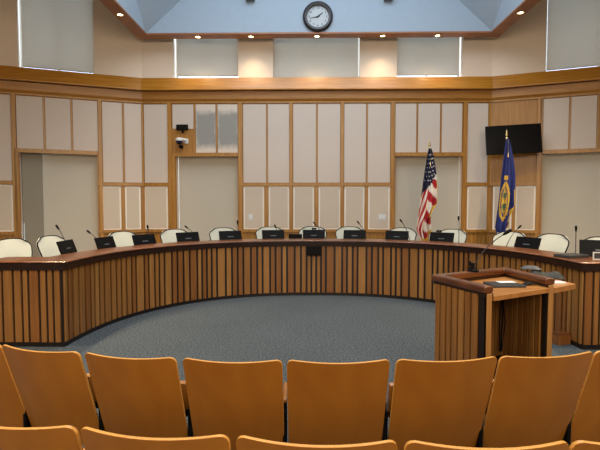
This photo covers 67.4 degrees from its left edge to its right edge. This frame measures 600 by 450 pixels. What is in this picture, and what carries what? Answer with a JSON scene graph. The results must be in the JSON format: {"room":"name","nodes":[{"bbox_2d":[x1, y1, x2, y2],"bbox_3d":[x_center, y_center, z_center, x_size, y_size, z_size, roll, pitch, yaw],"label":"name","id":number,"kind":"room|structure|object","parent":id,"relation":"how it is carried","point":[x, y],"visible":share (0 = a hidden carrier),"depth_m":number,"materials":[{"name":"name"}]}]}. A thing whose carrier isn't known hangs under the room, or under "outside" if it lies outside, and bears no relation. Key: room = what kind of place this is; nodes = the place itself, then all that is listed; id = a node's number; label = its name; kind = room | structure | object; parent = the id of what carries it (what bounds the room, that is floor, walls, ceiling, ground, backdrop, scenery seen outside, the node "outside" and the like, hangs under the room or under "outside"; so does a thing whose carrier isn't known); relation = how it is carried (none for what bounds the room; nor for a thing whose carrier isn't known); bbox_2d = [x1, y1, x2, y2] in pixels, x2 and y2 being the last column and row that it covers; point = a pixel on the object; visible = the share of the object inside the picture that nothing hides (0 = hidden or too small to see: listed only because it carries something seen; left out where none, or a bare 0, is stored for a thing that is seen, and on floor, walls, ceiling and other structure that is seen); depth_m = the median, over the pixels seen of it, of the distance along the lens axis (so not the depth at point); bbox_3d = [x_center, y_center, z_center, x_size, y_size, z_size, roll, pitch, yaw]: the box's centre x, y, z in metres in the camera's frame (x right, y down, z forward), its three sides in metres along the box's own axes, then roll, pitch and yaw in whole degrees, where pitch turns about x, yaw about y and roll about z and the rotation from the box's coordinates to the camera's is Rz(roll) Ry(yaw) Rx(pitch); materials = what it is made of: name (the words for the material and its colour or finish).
{"room":"assembly chamber","nodes":[
{"label":"assembly chamber","id":0,"kind":"room"},
{"bbox_2d":[0,0,141,238],"bbox_3d":[-6.516,-2.476,10.159,5.600,7.300,0.350,-1,3,-20],"label":"wall","id":1,"kind":"structure","parent":0,"point":[117,51],"depth_m":10.57,"materials":[{"name":"paint"}]},
{"bbox_2d":[19,0,93,73],"bbox_3d":[-5.632,-4.628,10.464,1.545,2.229,0.178,-1,3,-20],"label":"window","id":2,"kind":"structure","parent":1,"relation":"in","point":[54,34],"depth_m":10.40,"materials":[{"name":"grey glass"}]},
{"bbox_2d":[21,153,98,256],"bbox_3d":[-5.623,-0.332,10.639,1.588,2.673,0.230,-1,3,-20],"label":"door","id":3,"kind":"structure","parent":1,"relation":"in","point":[61,190],"depth_m":10.57,"materials":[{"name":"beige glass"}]},
{"bbox_2d":[21,153,43,256],"bbox_3d":[-6.160,-0.322,10.406,0.420,2.673,0.160,-1,3,-20],"label":"blind","id":4,"kind":"object","parent":3,"relation":"attached to","point":[32,164],"depth_m":10.32,"materials":[{"name":"beige fabric"}]},
{"bbox_2d":[42,154,98,251],"bbox_3d":[-5.433,-0.343,10.652,1.214,2.653,0.020,-1,3,-20],"label":"roller blind","id":5,"kind":"object","parent":3,"relation":"attached to","point":[69,182],"depth_m":10.65,"materials":[{"name":"fabric"}]},
{"bbox_2d":[0,91,144,238],"bbox_3d":[-6.450,-0.956,10.049,5.600,3.973,0.115,-1,3,-20],"label":"wall","id":6,"kind":"structure","parent":0,"point":[17,233],"depth_m":10.45,"materials":[{"name":"brown wood"}]},
{"bbox_2d":[0,94,12,180],"bbox_3d":[-6.705,-1.928,9.901,0.614,1.894,0.022,-1,3,-20],"label":"acoustic panel","id":7,"kind":"object","parent":6,"relation":"attached to","point":[6,173],"visible":1,"depth_m":9.96,"materials":[{"name":"fabric"}]},
{"bbox_2d":[0,184,13,231],"bbox_3d":[-6.732,-0.372,9.964,0.670,1.049,0.022,-1,3,-20],"label":"acoustic panel","id":8,"kind":"object","parent":6,"relation":"attached to","point":[6,191],"visible":1,"depth_m":10.03,"materials":[{"name":"fabric"}]},
{"bbox_2d":[16,95,43,148],"bbox_3d":[-6.071,-2.301,10.116,0.522,1.168,0.023,-1,3,-20],"label":"acoustic panel","id":9,"kind":"object","parent":6,"relation":"attached to","point":[29,109],"visible":1,"depth_m":10.10,"materials":[{"name":"fabric"}]},
{"bbox_2d":[45,97,70,149],"bbox_3d":[-5.541,-2.310,10.310,0.515,1.168,0.022,-1,3,-20],"label":"acoustic panel","id":10,"kind":"object","parent":6,"relation":"attached to","point":[57,110],"visible":1,"depth_m":10.30,"materials":[{"name":"fabric"}]},
{"bbox_2d":[72,99,97,150],"bbox_3d":[-5.008,-2.319,10.505,0.525,1.168,0.022,-1,3,-20],"label":"acoustic panel","id":11,"kind":"object","parent":6,"relation":"attached to","point":[85,116],"visible":1,"depth_m":10.49,"materials":[{"name":"fabric"}]},
{"bbox_2d":[102,102,122,182],"bbox_3d":[-4.466,-1.966,10.720,0.433,1.894,0.023,-1,3,-20],"label":"acoustic panel","id":12,"kind":"object","parent":6,"relation":"attached to","point":[111,111],"visible":1,"depth_m":10.71,"materials":[{"name":"fabric"}]},
{"bbox_2d":[103,186,121,229],"bbox_3d":[-4.507,-0.410,10.777,0.420,1.049,0.023,-1,3,-20],"label":"acoustic panel","id":13,"kind":"object","parent":6,"relation":"attached to","point":[111,194],"visible":1,"depth_m":10.77,"materials":[{"name":"fabric"}]},
{"bbox_2d":[124,103,141,182],"bbox_3d":[-4.035,-1.973,10.877,0.382,1.894,0.022,-1,3,-20],"label":"acoustic panel","id":14,"kind":"object","parent":6,"relation":"attached to","point":[132,112],"visible":1,"depth_m":10.87,"materials":[{"name":"fabric"}]},
{"bbox_2d":[125,186,140,228],"bbox_3d":[-4.058,-0.418,10.941,0.354,1.049,0.022,-1,3,-20],"label":"acoustic panel","id":15,"kind":"object","parent":6,"relation":"attached to","point":[132,193],"visible":1,"depth_m":10.93,"materials":[{"name":"fabric"}]},
{"bbox_2d":[15,295,599,447],"bbox_3d":[0.244,1.637,2.475,19.468,0.200,18.000,0,3,1],"label":"floor","id":16,"kind":"structure","parent":0,"point":[311,328],"depth_m":5.70,"materials":[{"name":"carpet"}]},
{"bbox_2d":[0,345,24,426],"bbox_3d":[-2.002,1.103,2.984,0.592,0.818,0.484,1,3,20],"label":"seat","id":17,"kind":"object","parent":16,"relation":"on","point":[12,409],"visible":0.55,"depth_m":2.82,"materials":[{"name":"brown wood"}]},
{"bbox_2d":[2,344,98,444],"bbox_3d":[-1.488,1.111,2.820,0.592,0.818,0.484,1,3,15],"label":"seat","id":18,"kind":"object","parent":16,"relation":"on","point":[54,388],"visible":0.81,"depth_m":2.66,"materials":[{"name":"brown wood"}]},
{"bbox_2d":[85,352,188,437],"bbox_3d":[-0.939,1.116,2.702,0.592,0.818,0.484,0,3,9],"label":"seat","id":19,"kind":"object","parent":16,"relation":"on","point":[140,397],"visible":0.88,"depth_m":2.54,"materials":[{"name":"brown wood"}]},
{"bbox_2d":[183,358,283,449],"bbox_3d":[-0.379,1.119,2.637,0.592,0.818,0.484,0,3,4],"label":"seat","id":20,"kind":"object","parent":16,"relation":"on","point":[233,400],"visible":0.9,"depth_m":2.48,"materials":[{"name":"brown wood"}]},
{"bbox_2d":[0,239,599,349],"bbox_3d":[0.270,0.823,7.043,7.740,1.000,3.940,0,3,1],"label":"dais","id":21,"kind":"object","parent":16,"relation":"on","point":[58,300],"visible":0.95,"depth_m":6.92,"materials":[{"name":"brown wood"}]},
{"bbox_2d":[56,239,77,254],"bbox_3d":[-3.193,0.346,6.248,0.169,0.267,0.430,0,3,-2],"label":"monitor","id":22,"kind":"object","parent":21,"relation":"on","point":[66,246],"visible":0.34,"depth_m":6.21,"materials":[{"name":"black plastic"}]},
{"bbox_2d":[94,236,115,248],"bbox_3d":[-2.927,0.317,6.860,0.169,0.267,0.430,1,3,12],"label":"monitor","id":23,"kind":"object","parent":21,"relation":"on","point":[102,242],"visible":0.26,"depth_m":6.84,"materials":[{"name":"black plastic"}]},
{"bbox_2d":[132,234,156,244],"bbox_3d":[-2.541,0.291,7.427,0.169,0.267,0.430,2,3,34],"label":"monitor","id":24,"kind":"object","parent":21,"relation":"on","point":[142,239],"visible":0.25,"depth_m":7.43,"materials":[{"name":"black plastic"}]},
{"bbox_2d":[176,232,199,241],"bbox_3d":[-1.973,0.264,8.001,0.430,0.267,0.169,-2,4,-40],"label":"monitor","id":25,"kind":"object","parent":21,"relation":"on","point":[182,236],"visible":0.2,"depth_m":8.01,"materials":[{"name":"black plastic"}]},
{"bbox_2d":[219,231,241,239],"bbox_3d":[-1.290,0.245,8.414,0.430,0.267,0.169,-1,3,-25],"label":"monitor","id":26,"kind":"object","parent":21,"relation":"on","point":[223,235],"visible":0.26,"depth_m":8.43,"materials":[{"name":"black plastic"}]},
{"bbox_2d":[262,230,283,238],"bbox_3d":[-0.511,0.233,8.673,0.430,0.267,0.169,-1,3,-12],"label":"monitor","id":27,"kind":"object","parent":21,"relation":"on","point":[266,234],"visible":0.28,"depth_m":8.70,"materials":[{"name":"black plastic"}]},
{"bbox_2d":[303,230,324,238],"bbox_3d":[0.271,0.229,8.752,0.430,0.267,0.169,0,3,0],"label":"monitor","id":28,"kind":"object","parent":21,"relation":"on","point":[307,234],"visible":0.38,"depth_m":8.77,"materials":[{"name":"black plastic"}]},
{"bbox_2d":[343,230,365,238],"bbox_3d":[1.047,0.233,8.661,0.430,0.267,0.169,1,3,13],"label":"monitor","id":29,"kind":"object","parent":21,"relation":"on","point":[348,234],"visible":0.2,"depth_m":8.69,"materials":[{"name":"black plastic"}]},
{"bbox_2d":[385,231,408,239],"bbox_3d":[1.799,0.245,8.401,0.430,0.267,0.169,1,3,25],"label":"monitor","id":30,"kind":"object","parent":21,"relation":"on","point":[392,235],"visible":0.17,"depth_m":8.42,"materials":[{"name":"black plastic"}]},
{"bbox_2d":[429,232,454,241],"bbox_3d":[2.487,0.267,7.949,0.430,0.267,0.169,2,3,38],"label":"monitor","id":31,"kind":"object","parent":21,"relation":"on","point":[434,236],"visible":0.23,"depth_m":7.96,"materials":[{"name":"black plastic"}]},
{"bbox_2d":[514,236,541,249],"bbox_3d":[3.421,0.318,6.835,0.169,0.267,0.430,-1,3,-23],"label":"monitor","id":32,"kind":"object","parent":21,"relation":"on","point":[521,242],"visible":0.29,"depth_m":6.82,"materials":[{"name":"black plastic"}]},
{"bbox_2d":[554,253,588,258],"bbox_3d":[3.322,0.375,5.514,0.320,0.038,0.220,-1,3,-19],"label":"recorder","id":33,"kind":"object","parent":21,"relation":"on","point":[562,255],"visible":1,"depth_m":5.45,"materials":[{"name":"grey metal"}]},
{"bbox_2d":[579,240,599,256],"bbox_3d":[3.822,0.351,5.708,0.473,0.307,0.186,1,3,29],"label":"monitor","id":34,"kind":"object","parent":21,"relation":"on","point":[588,247],"visible":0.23,"depth_m":5.79,"materials":[{"name":"black plastic"}]},
{"bbox_2d":[283,359,389,444],"bbox_3d":[0.180,1.120,2.624,0.604,0.818,0.484,0,3,-1],"label":"seat","id":35,"kind":"object","parent":16,"relation":"on","point":[329,403],"visible":0.95,"depth_m":2.47,"materials":[{"name":"brown wood"}]},
{"bbox_2d":[382,356,496,449],"bbox_3d":[0.762,1.119,2.651,0.616,0.818,0.484,0,3,-5],"label":"seat","id":36,"kind":"object","parent":16,"relation":"on","point":[437,402],"visible":0.91,"depth_m":2.50,"materials":[{"name":"brown wood"}]},
{"bbox_2d":[431,267,575,421],"bbox_3d":[1.804,0.948,3.926,1.321,1.040,0.659,-1,3,-29],"label":"lectern","id":37,"kind":"object","parent":16,"relation":"on","point":[467,310],"visible":0.67,"depth_m":3.77,"materials":[{"name":"brown wood"}]},
{"bbox_2d":[467,229,511,271],"bbox_3d":[1.704,0.226,4.057,0.363,0.391,0.099,1,3,16],"label":"gooseneck microphone","id":38,"kind":"object","parent":37,"relation":"on","point":[472,265],"visible":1,"depth_m":4.06,"materials":[{"name":"black plastic"}]},
{"bbox_2d":[499,300,505,350],"bbox_3d":[1.882,0.863,4.189,0.059,0.627,0.044,0,3,1],"label":"cable bundle","id":39,"kind":"object","parent":37,"relation":"hanging from","point":[502,301],"visible":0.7,"depth_m":4.18,"materials":[{"name":"black plastic"}]},
{"bbox_2d":[483,281,525,287],"bbox_3d":[1.714,0.499,3.781,0.270,0.020,0.200,0,3,-2],"label":"tablet computer","id":40,"kind":"object","parent":37,"relation":"on","point":[494,284],"visible":0.89,"depth_m":3.72,"materials":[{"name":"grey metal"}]},
{"bbox_2d":[521,265,564,279],"bbox_3d":[2.310,0.445,4.293,0.370,0.100,0.170,1,3,27],"label":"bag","id":41,"kind":"object","parent":37,"relation":"on","point":[535,269],"visible":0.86,"depth_m":4.25,"materials":[{"name":"fabric"}]},
{"bbox_2d":[553,279,575,292],"bbox_3d":[2.214,0.531,4.016,0.336,0.045,0.540,0,3,-9],"label":"shelf","id":42,"kind":"object","parent":37,"relation":"attached to","point":[557,288],"depth_m":3.84,"materials":[{"name":"brown wood"}]},
{"bbox_2d":[476,351,592,447],"bbox_3d":[1.330,1.116,2.716,0.622,0.818,0.484,0,3,-8],"label":"seat","id":43,"kind":"object","parent":16,"relation":"on","point":[532,401],"visible":0.8,"depth_m":2.58,"materials":[{"name":"brown wood"}]},
{"bbox_2d":[552,330,571,344],"bbox_3d":[3.087,1.337,5.330,0.190,0.132,0.130,-1,3,-16],"label":"box","id":44,"kind":"object","parent":16,"relation":"on","point":[561,337],"visible":0.79,"depth_m":5.28,"materials":[{"name":"brown wood"}]},
{"bbox_2d":[563,351,599,445],"bbox_3d":[1.895,1.111,2.817,0.622,0.818,0.484,-1,3,-12],"label":"seat","id":45,"kind":"object","parent":16,"relation":"on","point":[584,424],"visible":0.64,"depth_m":2.70,"materials":[{"name":"brown wood"}]},
{"bbox_2d":[142,101,491,244],"bbox_3d":[0.377,-0.998,10.943,8.416,3.973,0.115,0,3,1],"label":"wall","id":46,"kind":"structure","parent":0,"point":[475,236],"depth_m":10.90,"materials":[{"name":"brown wood"}]},
{"bbox_2d":[144,104,167,182],"bbox_3d":[-3.501,-1.977,10.950,0.574,1.894,0.022,0,3,1],"label":"acoustic panel","id":47,"kind":"object","parent":46,"relation":"attached to","point":[155,115],"visible":1,"depth_m":10.94,"materials":[{"name":"fabric"}]},
{"bbox_2d":[145,186,167,228],"bbox_3d":[-3.523,-0.422,11.023,0.580,1.049,0.022,0,3,1],"label":"acoustic panel","id":48,"kind":"object","parent":46,"relation":"attached to","point":[156,197],"visible":0.98,"depth_m":11.01,"materials":[{"name":"fabric"}]},
{"bbox_2d":[172,104,193,128],"bbox_3d":[-2.836,-2.627,10.909,0.512,0.590,0.022,0,3,1],"label":"acoustic panel","id":49,"kind":"object","parent":46,"relation":"attached to","point":[181,113],"visible":1,"depth_m":10.90,"materials":[{"name":"fabric"}]},
{"bbox_2d":[196,104,215,152],"bbox_3d":[-2.285,-2.338,10.914,0.482,1.168,0.022,0,3,1],"label":"acoustic panel","id":50,"kind":"object","parent":46,"relation":"attached to","point":[205,113],"visible":1,"depth_m":10.90,"materials":[{"name":"glass"}]},
{"bbox_2d":[217,104,237,152],"bbox_3d":[-1.753,-2.338,10.906,0.486,1.168,0.022,0,3,1],"label":"acoustic panel","id":51,"kind":"object","parent":46,"relation":"attached to","point":[227,114],"visible":1,"depth_m":10.89,"materials":[{"name":"glass"}]},
{"bbox_2d":[243,186,263,228],"bbox_3d":[-1.126,-0.420,10.985,0.503,1.049,0.022,0,3,1],"label":"acoustic panel","id":52,"kind":"object","parent":46,"relation":"attached to","point":[253,195],"visible":0.81,"depth_m":10.97,"materials":[{"name":"fabric"}]},
{"bbox_2d":[243,104,265,182],"bbox_3d":[-1.099,-1.975,10.912,0.554,1.894,0.022,0,3,1],"label":"acoustic panel","id":53,"kind":"object","parent":46,"relation":"attached to","point":[254,115],"visible":1,"depth_m":10.90,"materials":[{"name":"fabric"}]},
{"bbox_2d":[268,104,288,182],"bbox_3d":[-0.519,-1.974,10.903,0.516,1.894,0.022,0,3,1],"label":"acoustic panel","id":54,"kind":"object","parent":46,"relation":"attached to","point":[278,114],"visible":1,"depth_m":10.89,"materials":[{"name":"fabric"}]},
{"bbox_2d":[269,186,288,228],"bbox_3d":[-0.514,-0.419,10.976,0.502,1.049,0.022,0,3,1],"label":"acoustic panel","id":55,"kind":"object","parent":46,"relation":"attached to","point":[278,195],"visible":0.8,"depth_m":10.96,"materials":[{"name":"fabric"}]},
{"bbox_2d":[293,186,313,228],"bbox_3d":[0.089,-0.419,10.966,0.508,1.049,0.022,0,3,1],"label":"acoustic panel","id":56,"kind":"object","parent":46,"relation":"attached to","point":[303,196],"visible":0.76,"depth_m":10.96,"materials":[{"name":"fabric"}]},
{"bbox_2d":[293,104,315,182],"bbox_3d":[0.111,-1.974,10.893,0.549,1.894,0.022,0,3,1],"label":"acoustic panel","id":57,"kind":"object","parent":46,"relation":"attached to","point":[304,115],"visible":1,"depth_m":10.88,"materials":[{"name":"fabric"}]},
{"bbox_2d":[318,104,339,182],"bbox_3d":[0.702,-1.974,10.884,0.541,1.894,0.022,0,3,1],"label":"acoustic panel","id":58,"kind":"object","parent":46,"relation":"attached to","point":[328,114],"visible":1,"depth_m":10.87,"materials":[{"name":"fabric"}]},
{"bbox_2d":[319,186,339,228],"bbox_3d":[0.717,-0.419,10.957,0.529,1.049,0.022,0,3,1],"label":"acoustic panel","id":59,"kind":"object","parent":46,"relation":"attached to","point":[329,196],"visible":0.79,"depth_m":10.95,"materials":[{"name":"fabric"}]},
{"bbox_2d":[344,186,364,228],"bbox_3d":[1.322,-0.418,10.947,0.487,1.049,0.022,0,3,1],"label":"acoustic panel","id":60,"kind":"object","parent":46,"relation":"attached to","point":[353,195],"visible":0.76,"depth_m":10.94,"materials":[{"name":"fabric"}]},
{"bbox_2d":[344,104,365,182],"bbox_3d":[1.330,-1.973,10.874,0.523,1.894,0.022,0,3,1],"label":"acoustic panel","id":61,"kind":"object","parent":46,"relation":"attached to","point":[354,114],"visible":1,"depth_m":10.86,"materials":[{"name":"fabric"}]},
{"bbox_2d":[367,104,390,182],"bbox_3d":[1.907,-1.973,10.865,0.539,1.894,0.022,0,3,1],"label":"acoustic panel","id":62,"kind":"object","parent":46,"relation":"attached to","point":[378,114],"visible":1,"depth_m":10.85,"materials":[{"name":"fabric"}]},
{"bbox_2d":[368,186,389,228],"bbox_3d":[1.918,-0.418,10.938,0.525,1.049,0.022,0,3,1],"label":"acoustic panel","id":63,"kind":"object","parent":46,"relation":"attached to","point":[378,196],"visible":1,"depth_m":10.93,"materials":[{"name":"fabric"}]},
{"bbox_2d":[395,103,416,152],"bbox_3d":[2.547,-2.335,10.838,0.502,1.168,0.022,0,3,1],"label":"acoustic panel","id":64,"kind":"object","parent":46,"relation":"attached to","point":[405,113],"visible":1,"depth_m":10.83,"materials":[{"name":"fabric"}]},
{"bbox_2d":[418,103,439,151],"bbox_3d":[3.104,-2.334,10.830,0.520,1.168,0.022,0,3,1],"label":"acoustic panel","id":65,"kind":"object","parent":46,"relation":"attached to","point":[428,113],"visible":0.96,"depth_m":10.82,"materials":[{"name":"fabric"}]},
{"bbox_2d":[441,103,461,151],"bbox_3d":[3.650,-2.334,10.821,0.481,1.168,0.022,0,3,1],"label":"acoustic panel","id":66,"kind":"object","parent":46,"relation":"attached to","point":[451,112],"visible":1,"depth_m":10.81,"materials":[{"name":"fabric"}]},
{"bbox_2d":[466,186,486,228],"bbox_3d":[4.300,-0.416,10.900,0.512,1.049,0.022,0,3,1],"label":"acoustic panel","id":67,"kind":"object","parent":46,"relation":"attached to","point":[476,195],"visible":1,"depth_m":10.89,"materials":[{"name":"fabric"}]},
{"bbox_2d":[467,103,487,182],"bbox_3d":[4.261,-1.971,10.828,0.502,1.894,0.022,0,3,1],"label":"acoustic panel","id":68,"kind":"object","parent":46,"relation":"attached to","point":[477,112],"visible":0.96,"depth_m":10.82,"materials":[{"name":"fabric"}]},
{"bbox_2d":[142,37,491,229],"bbox_3d":[0.382,-2.518,11.065,8.412,7.300,0.350,0,3,1],"label":"wall","id":69,"kind":"structure","parent":0,"point":[377,56],"depth_m":10.83,"materials":[{"name":"paint"}]},
{"bbox_2d":[176,39,237,77],"bbox_3d":[-2.278,-4.657,11.083,1.574,2.229,0.178,0,3,1],"label":"window","id":70,"kind":"structure","parent":69,"relation":"in","point":[195,58],"depth_m":11.03,"materials":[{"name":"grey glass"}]},
{"bbox_2d":[179,157,237,240],"bbox_3d":[-2.263,-0.362,11.283,1.500,2.673,0.178,0,3,1],"label":"window","id":71,"kind":"structure","parent":69,"relation":"in","point":[208,187],"depth_m":11.18,"materials":[{"name":"beige fabric"}]},
{"bbox_2d":[0,65,599,91],"bbox_3d":[0.362,-3.324,9.745,18.868,0.309,2.212,0,3,1],"label":"trim","id":72,"kind":"structure","parent":69,"relation":"attached to","point":[7,73],"depth_m":10.64,"materials":[{"name":"brown wood"}]},
{"bbox_2d":[0,80,599,101],"bbox_3d":[0.363,-3.035,9.815,18.868,0.244,2.100,0,3,1],"label":"trim","id":73,"kind":"structure","parent":69,"relation":"attached to","point":[5,86],"depth_m":10.72,"materials":[{"name":"brown wood"}]},
{"bbox_2d":[273,38,358,76],"bbox_3d":[0.399,-4.650,11.041,2.091,2.239,0.178,0,3,1],"label":"window","id":74,"kind":"structure","parent":69,"relation":"in","point":[293,57],"depth_m":10.99,"materials":[{"name":"grey glass"}]},
{"bbox_2d":[395,156,458,240],"bbox_3d":[3.115,-0.358,11.199,1.598,2.673,0.178,0,3,1],"label":"window","id":75,"kind":"structure","parent":69,"relation":"in","point":[409,171],"depth_m":11.10,"materials":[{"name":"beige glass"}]},
{"bbox_2d":[397,37,459,76],"bbox_3d":[3.117,-4.653,10.999,1.574,2.229,0.178,0,3,1],"label":"window","id":76,"kind":"structure","parent":69,"relation":"in","point":[435,56],"depth_m":10.94,"materials":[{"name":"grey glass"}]},
{"bbox_2d":[491,0,546,75],"bbox_3d":[7.248,-2.466,9.943,5.600,7.300,0.350,1,3,22],"label":"wall","id":77,"kind":"structure","parent":0,"point":[521,48],"depth_m":10.49,"materials":[{"name":"paint"}]},
{"bbox_2d":[541,152,599,252],"bbox_3d":[6.654,-0.320,10.364,2.000,2.673,0.178,1,3,22],"label":"window","id":78,"kind":"structure","parent":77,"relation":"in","point":[571,181],"depth_m":10.41,"materials":[{"name":"beige fabric"}]},
{"bbox_2d":[546,0,599,70],"bbox_3d":[6.764,-4.612,10.120,2.200,2.229,0.178,1,3,22],"label":"window","id":79,"kind":"structure","parent":77,"relation":"in","point":[573,26],"depth_m":10.26,"materials":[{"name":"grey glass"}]},
{"bbox_2d":[489,92,599,244],"bbox_3d":[7.176,-0.946,9.835,5.600,3.973,0.115,1,3,22],"label":"wall","id":80,"kind":"structure","parent":0,"point":[528,166],"depth_m":10.53,"materials":[{"name":"brown wood"}]},
{"bbox_2d":[492,186,511,229],"bbox_3d":[4.847,-0.411,10.789,0.416,1.049,0.022,1,3,22],"label":"acoustic panel","id":81,"kind":"object","parent":80,"relation":"attached to","point":[496,189],"visible":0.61,"depth_m":10.83,"materials":[{"name":"fabric"}]},
{"bbox_2d":[485,123,542,154],"bbox_3d":[4.881,-1.956,10.412,1.208,0.703,0.503,0,3,10],"label":"television","id":82,"kind":"object","parent":80,"relation":"attached to","point":[524,138],"visible":1,"depth_m":10.20,"materials":[{"name":"black plastic"}]},
{"bbox_2d":[515,185,535,229],"bbox_3d":[5.307,-0.402,10.604,0.422,1.049,0.022,1,3,22],"label":"acoustic panel","id":83,"kind":"object","parent":80,"relation":"attached to","point":[525,197],"visible":1,"depth_m":10.59,"materials":[{"name":"fabric"}]},
{"bbox_2d":[542,97,568,149],"bbox_3d":[5.851,-2.309,10.296,0.511,1.168,0.022,1,3,22],"label":"acoustic panel","id":84,"kind":"object","parent":80,"relation":"attached to","point":[555,110],"visible":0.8,"depth_m":10.29,"materials":[{"name":"fabric"}]},
{"bbox_2d":[570,95,597,148],"bbox_3d":[6.361,-2.300,10.091,0.497,1.168,0.023,1,3,22],"label":"acoustic panel","id":85,"kind":"object","parent":80,"relation":"attached to","point":[583,108],"visible":1,"depth_m":10.08,"materials":[{"name":"fabric"}]},
{"bbox_3d":[0.244,-5.855,2.126,19.468,0.200,18.000,0,3,1],"label":"ceiling","id":86,"kind":"structure","parent":0,"visible":0},
{"bbox_2d":[116,0,523,32],"bbox_3d":[0.348,-5.532,6.277,8.426,2.631,8.426,0,3,1],"label":"ceiling","id":87,"kind":"structure","parent":86,"relation":"attached to","point":[153,16],"depth_m":10.26,"materials":[{"name":"paint"}]},
{"bbox_2d":[303,1,332,31],"bbox_3d":[0.406,-4.741,10.228,0.682,0.682,0.085,0,3,1],"label":"wall clock","id":88,"kind":"object","parent":87,"relation":"attached to","point":[317,15],"visible":1,"depth_m":10.23,"materials":[{"name":"black plastic"}]},
{"bbox_2d":[100,0,540,38],"bbox_3d":[0.348,-4.200,6.339,8.426,0.035,8.426,0,3,1],"label":"trim","id":89,"kind":"structure","parent":87,"relation":"attached to","point":[113,6],"depth_m":10.29,"materials":[{"name":"brown wood"}]},
{"bbox_3d":[0.333,1.198,8.110,18.868,0.150,5.900,0,3,1],"label":"platform","id":90,"kind":"object","parent":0,"visible":0},
{"bbox_2d":[0,238,31,257],"bbox_3d":[-3.878,0.699,6.369,0.638,1.009,0.627,1,3,17],"label":"office chair","id":91,"kind":"object","parent":90,"relation":"on","point":[9,247],"visible":0.2,"depth_m":6.49,"materials":[{"name":"white leather"}]},
{"bbox_2d":[36,235,63,256],"bbox_3d":[-3.640,0.671,6.987,0.638,1.009,0.627,1,3,11],"label":"office chair","id":92,"kind":"object","parent":90,"relation":"on","point":[47,246],"visible":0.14,"depth_m":6.98,"materials":[{"name":"white leather"}]},
{"bbox_2d":[108,231,135,246],"bbox_3d":[-2.993,0.625,7.968,0.638,1.009,0.627,2,3,35],"label":"office chair","id":93,"kind":"object","parent":90,"relation":"on","point":[121,238],"visible":0.16,"depth_m":8.12,"materials":[{"name":"white leather"}]},
{"bbox_2d":[160,229,186,242],"bbox_3d":[-2.299,0.592,8.665,0.627,1.009,0.638,-2,4,-41],"label":"office chair","id":94,"kind":"object","parent":90,"relation":"on","point":[169,235],"visible":0.15,"depth_m":8.78,"materials":[{"name":"white leather"}]},
{"bbox_2d":[209,227,235,239],"bbox_3d":[-1.483,0.568,9.181,0.627,1.009,0.638,-1,3,-29],"label":"office chair","id":95,"kind":"object","parent":90,"relation":"on","point":[214,233],"visible":0.14,"depth_m":9.32,"materials":[{"name":"white leather"}]},
{"bbox_2d":[335,226,361,238],"bbox_3d":[1.056,0.551,9.557,0.627,1.009,0.638,0,3,5],"label":"office chair","id":96,"kind":"object","parent":90,"relation":"on","point":[339,232],"visible":0.21,"depth_m":9.80,"materials":[{"name":"white leather"}]},
{"bbox_2d":[390,227,416,239],"bbox_3d":[2.004,0.569,9.163,0.627,1.009,0.638,2,3,29],"label":"office chair","id":97,"kind":"object","parent":90,"relation":"on","point":[412,233],"visible":0.18,"depth_m":9.28,"materials":[{"name":"white leather"}]},
{"bbox_2d":[417,139,436,240],"bbox_3d":[2.769,-0.415,9.899,0.459,2.908,0.340,0,3,1],"label":"flag","id":98,"kind":"object","parent":90,"relation":"on","point":[428,202],"visible":0.95,"depth_m":9.80,"materials":[{"name":"multicoloured fabric"}]},
{"bbox_2d":[442,229,466,242],"bbox_3d":[2.824,0.591,8.695,0.627,1.009,0.638,3,4,45],"label":"office chair","id":99,"kind":"object","parent":90,"relation":"on","point":[460,236],"visible":0.15,"depth_m":8.77,"materials":[{"name":"white leather"}]},
{"bbox_2d":[495,130,514,232],"bbox_3d":[4.389,-0.501,9.720,0.429,3.096,0.340,0,3,1],"label":"flag","id":100,"kind":"object","parent":90,"relation":"on","point":[506,203],"visible":0.9,"depth_m":9.62,"materials":[{"name":"blue fabric"}]},
{"bbox_2d":[492,231,525,246],"bbox_3d":[3.549,0.629,7.879,0.638,1.009,0.627,-2,3,-40],"label":"office chair","id":101,"kind":"object","parent":90,"relation":"on","point":[503,240],"visible":0.16,"depth_m":8.08,"materials":[{"name":"white leather"}]},
{"bbox_2d":[536,233,569,252],"bbox_3d":[3.934,0.654,7.335,0.638,1.009,0.627,-1,3,-25],"label":"office chair","id":102,"kind":"object","parent":90,"relation":"on","point":[549,242],"visible":0.2,"depth_m":7.40,"materials":[{"name":"white leather"}]},
{"bbox_3d":[-0.033,1.721,-2.012,10.000,0.050,8.220,0,3,1],"label":"floor","id":103,"kind":"structure","parent":0,"visible":0},
{"bbox_2d":[0,425,84,449],"bbox_3d":[-1.057,1.106,1.845,0.592,0.818,0.484,0,3,9],"label":"seat","id":104,"kind":"object","parent":103,"relation":"on","point":[64,437],"visible":1,"depth_m":1.59,"materials":[{"name":"brown wood"}]},
{"bbox_2d":[81,427,230,449],"bbox_3d":[-0.513,1.110,1.770,0.587,0.818,0.484,0,3,6],"label":"seat","id":105,"kind":"object","parent":103,"relation":"on","point":[93,439],"visible":1,"depth_m":1.52,"materials":[{"name":"brown wood"}]},
{"bbox_2d":[236,435,396,449],"bbox_3d":[0.041,1.112,1.722,0.592,0.818,0.484,0,3,3],"label":"seat","id":106,"kind":"object","parent":103,"relation":"on","point":[244,442],"visible":1,"depth_m":1.48,"materials":[{"name":"brown wood"}]},
{"bbox_2d":[404,440,568,449],"bbox_3d":[0.600,1.113,1.702,0.592,0.818,0.484,0,3,0],"label":"seat","id":107,"kind":"object","parent":103,"relation":"on","point":[412,444],"visible":1,"depth_m":1.47,"materials":[{"name":"brown wood"}]},
{"bbox_2d":[569,440,599,449],"bbox_3d":[1.142,1.112,1.717,0.592,0.818,0.484,0,3,-4],"label":"seat","id":108,"kind":"object","parent":103,"relation":"on","point":[580,444],"visible":1,"depth_m":1.48,"materials":[{"name":"brown wood"}]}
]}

